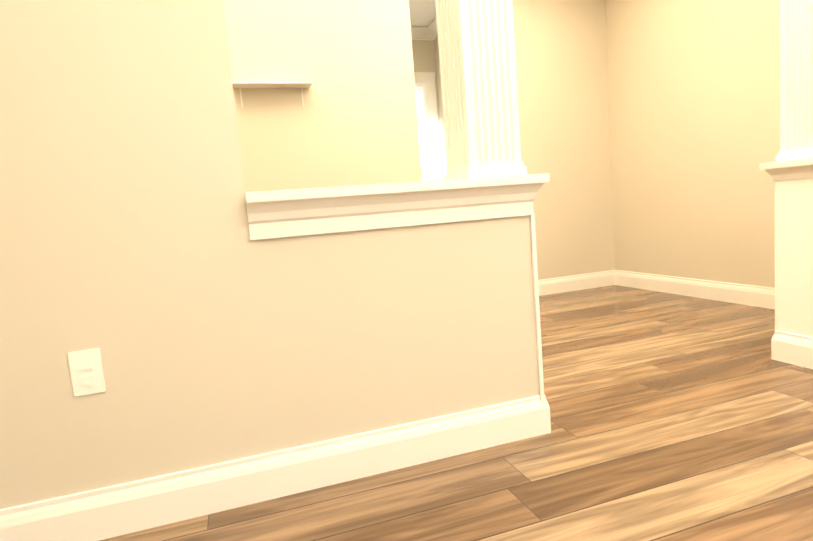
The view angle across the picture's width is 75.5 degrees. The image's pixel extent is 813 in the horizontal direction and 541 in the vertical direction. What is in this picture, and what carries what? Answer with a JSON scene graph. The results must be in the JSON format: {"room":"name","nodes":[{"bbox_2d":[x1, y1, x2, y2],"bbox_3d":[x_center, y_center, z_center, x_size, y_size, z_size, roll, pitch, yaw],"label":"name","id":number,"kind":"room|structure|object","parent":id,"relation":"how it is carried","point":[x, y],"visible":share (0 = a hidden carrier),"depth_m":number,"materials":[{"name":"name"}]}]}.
{"room":"empty living room","nodes":[
{"label":"empty living room","id":0,"kind":"room"},
{"bbox_2d":[0,0,273,508],"bbox_3d":[-0.975,-0.622,1.392,0.950,2.740,0.160,-7,7,-18],"label":"wall","id":1,"kind":"structure","parent":0,"point":[125,244],"depth_m":1.42,"materials":[{"name":"beige paint"}]},
{"bbox_2d":[67,348,105,395],"bbox_3d":[-0.862,0.275,1.416,0.075,0.120,0.009,-7,7,-18],"label":"outlet","id":2,"kind":"object","parent":1,"relation":"attached to","point":[86,372],"visible":1,"depth_m":1.41,"materials":[{"name":"white plastic"}]},
{"bbox_2d":[223,0,421,191],"bbox_3d":[-0.999,-0.855,3.501,2.250,2.740,0.160,-7,7,-18],"label":"wall","id":3,"kind":"structure","parent":0,"point":[353,121],"depth_m":3.54,"materials":[{"name":"beige paint"}]},
{"bbox_2d":[232,82,312,107],"bbox_3d":[-0.857,-1.128,3.371,0.500,0.128,0.128,-7,7,-18],"label":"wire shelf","id":4,"kind":"object","parent":3,"relation":"attached to","point":[240,85],"visible":0.88,"depth_m":3.36,"materials":[{"name":"white wood"}]},
{"bbox_2d":[409,0,436,25],"bbox_3d":[3.655,-2.306,0.270,9.710,0.100,13.060,-7,7,-18],"label":"ceiling","id":5,"kind":"structure","parent":0,"point":[422,12],"depth_m":5.10,"materials":[{"name":"paint"}]},
{"bbox_2d":[412,40,443,179],"bbox_3d":[-0.070,-1.174,5.689,1.240,2.740,0.160,-7,7,-18],"label":"wall","id":6,"kind":"structure","parent":0,"point":[423,56],"depth_m":5.60,"materials":[{"name":"beige paint"}]},
{"bbox_2d":[411,26,427,39],"bbox_3d":[-0.146,-2.463,5.425,0.720,0.115,0.085,-7,7,-18],"label":"crown molding","id":7,"kind":"structure","parent":6,"relation":"attached to","point":[417,32],"depth_m":5.51,"materials":[{"name":"paint"}]},
{"bbox_2d":[414,72,441,180],"bbox_3d":[-0.072,-1.190,5.658,0.930,1.799,0.215,-7,7,-18],"label":"window","id":8,"kind":"structure","parent":6,"relation":"in","point":[425,88],"depth_m":5.69,"materials":[{"name":"paint"}]},
{"bbox_2d":[434,37,446,178],"bbox_3d":[0.663,-1.177,5.188,0.160,2.740,1.250,-7,7,-18],"label":"wall","id":9,"kind":"structure","parent":0,"point":[440,101],"depth_m":5.63,"materials":[{"name":"beige paint"}]},
{"bbox_2d":[427,18,437,39],"bbox_3d":[0.480,-2.455,4.894,0.085,0.115,1.485,-7,7,-18],"label":"crown molding","id":10,"kind":"structure","parent":9,"relation":"attached to","point":[430,32],"depth_m":5.49,"materials":[{"name":"paint"}]},
{"bbox_2d":[99,285,812,540],"bbox_3d":[3.882,0.488,0.581,9.710,0.060,13.060,-7,7,-18],"label":"floor","id":11,"kind":"structure","parent":0,"point":[674,417],"depth_m":1.66,"materials":[{"name":"brown wood"}]},
{"bbox_2d":[0,395,550,540],"bbox_3d":[-0.404,0.611,1.687,1.879,0.140,0.194,-7,7,-18],"label":"baseboard","id":12,"kind":"structure","parent":11,"relation":"on","point":[120,509],"depth_m":1.58,"materials":[{"name":"paint"}]},
{"bbox_2d":[250,215,538,450],"bbox_3d":[-0.009,0.235,1.787,0.930,0.800,0.160,-7,7,-18],"label":"wall","id":13,"kind":"structure","parent":11,"relation":"on","point":[362,331],"depth_m":1.69,"materials":[{"name":"beige paint"}]},
{"bbox_2d":[245,173,549,239],"bbox_3d":[-0.021,-0.216,1.745,0.982,0.135,0.264,-7,7,-18],"label":"trim","id":14,"kind":"structure","parent":13,"relation":"on","point":[291,212],"depth_m":1.62,"materials":[{"name":"paint"}]},
{"bbox_2d":[435,0,526,179],"bbox_3d":[0.198,-1.219,1.734,0.218,1.821,0.218,-7,7,-18],"label":"column","id":15,"kind":"structure","parent":14,"relation":"on","point":[476,44],"depth_m":1.72,"materials":[{"name":"paint"}]},
{"bbox_2d":[529,213,544,402],"bbox_3d":[0.436,0.188,1.932,0.014,0.790,0.184,-7,7,-18],"label":"trim","id":16,"kind":"structure","parent":13,"relation":"attached to","point":[536,303],"depth_m":1.84,"materials":[{"name":"paint"}]},
{"bbox_3d":[2.208,-0.025,2.506,0.960,0.800,0.160,-7,7,-18],"label":"wall","id":17,"kind":"structure","parent":11,"relation":"on","visible":0},
{"bbox_2d":[760,157,812,190],"bbox_3d":[2.147,-0.470,2.449,1.012,0.135,0.264,-7,7,-18],"label":"trim","id":18,"kind":"structure","parent":17,"relation":"on","point":[793,174],"depth_m":2.31,"materials":[{"name":"paint"}]},
{"bbox_2d":[776,0,812,160],"bbox_3d":[1.758,-1.402,2.240,0.218,1.821,0.218,-7,7,-18],"label":"column","id":19,"kind":"structure","parent":18,"relation":"on","point":[796,79],"depth_m":2.30,"materials":[{"name":"paint"}]},
{"bbox_2d":[771,330,812,368],"bbox_3d":[2.221,0.303,2.538,0.989,0.140,0.194,-7,7,-18],"label":"baseboard","id":20,"kind":"structure","parent":17,"relation":"attached to","point":[792,348],"depth_m":2.38,"materials":[{"name":"paint"}]},
{"bbox_2d":[775,188,812,336],"bbox_3d":[1.750,0.034,2.358,0.014,0.790,0.184,-7,7,-18],"label":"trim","id":21,"kind":"structure","parent":17,"relation":"attached to","point":[794,261],"depth_m":2.35,"materials":[{"name":"paint"}]},
{"bbox_2d":[512,0,614,279],"bbox_3d":[1.389,-1.181,4.695,1.230,2.740,0.160,-7,7,-18],"label":"wall","id":22,"kind":"structure","parent":0,"point":[562,75],"depth_m":4.62,"materials":[{"name":"beige paint"}]},
{"bbox_2d":[538,270,613,295],"bbox_3d":[1.436,0.124,4.727,1.050,0.140,0.017,-7,7,-18],"label":"baseboard","id":23,"kind":"structure","parent":22,"relation":"attached to","point":[604,278],"depth_m":4.75,"materials":[{"name":"paint"}]},
{"bbox_2d":[605,0,779,287],"bbox_3d":[3.070,-0.945,1.342,0.160,2.740,7.280,-7,7,-18],"label":"wall","id":24,"kind":"structure","parent":0,"point":[694,101],"depth_m":3.91,"materials":[{"name":"beige paint"}]},
{"bbox_2d":[614,270,774,308],"bbox_3d":[2.298,0.153,3.831,0.017,0.140,2.260,-7,7,-18],"label":"baseboard","id":25,"kind":"structure","parent":24,"relation":"attached to","point":[756,296],"depth_m":3.98,"materials":[{"name":"paint"}]},
{"label":"outside","id":26,"kind":"structure","parent":0,"visible":0},
{"bbox_3d":[6.355,1.276,-4.946,70.000,0.200,80.000,-7,7,-18],"label":"ground","id":27,"kind":"structure","parent":26,"visible":0},
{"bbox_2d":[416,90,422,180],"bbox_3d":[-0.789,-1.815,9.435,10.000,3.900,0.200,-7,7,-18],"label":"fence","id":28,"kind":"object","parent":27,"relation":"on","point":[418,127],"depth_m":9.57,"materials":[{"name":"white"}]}
]}

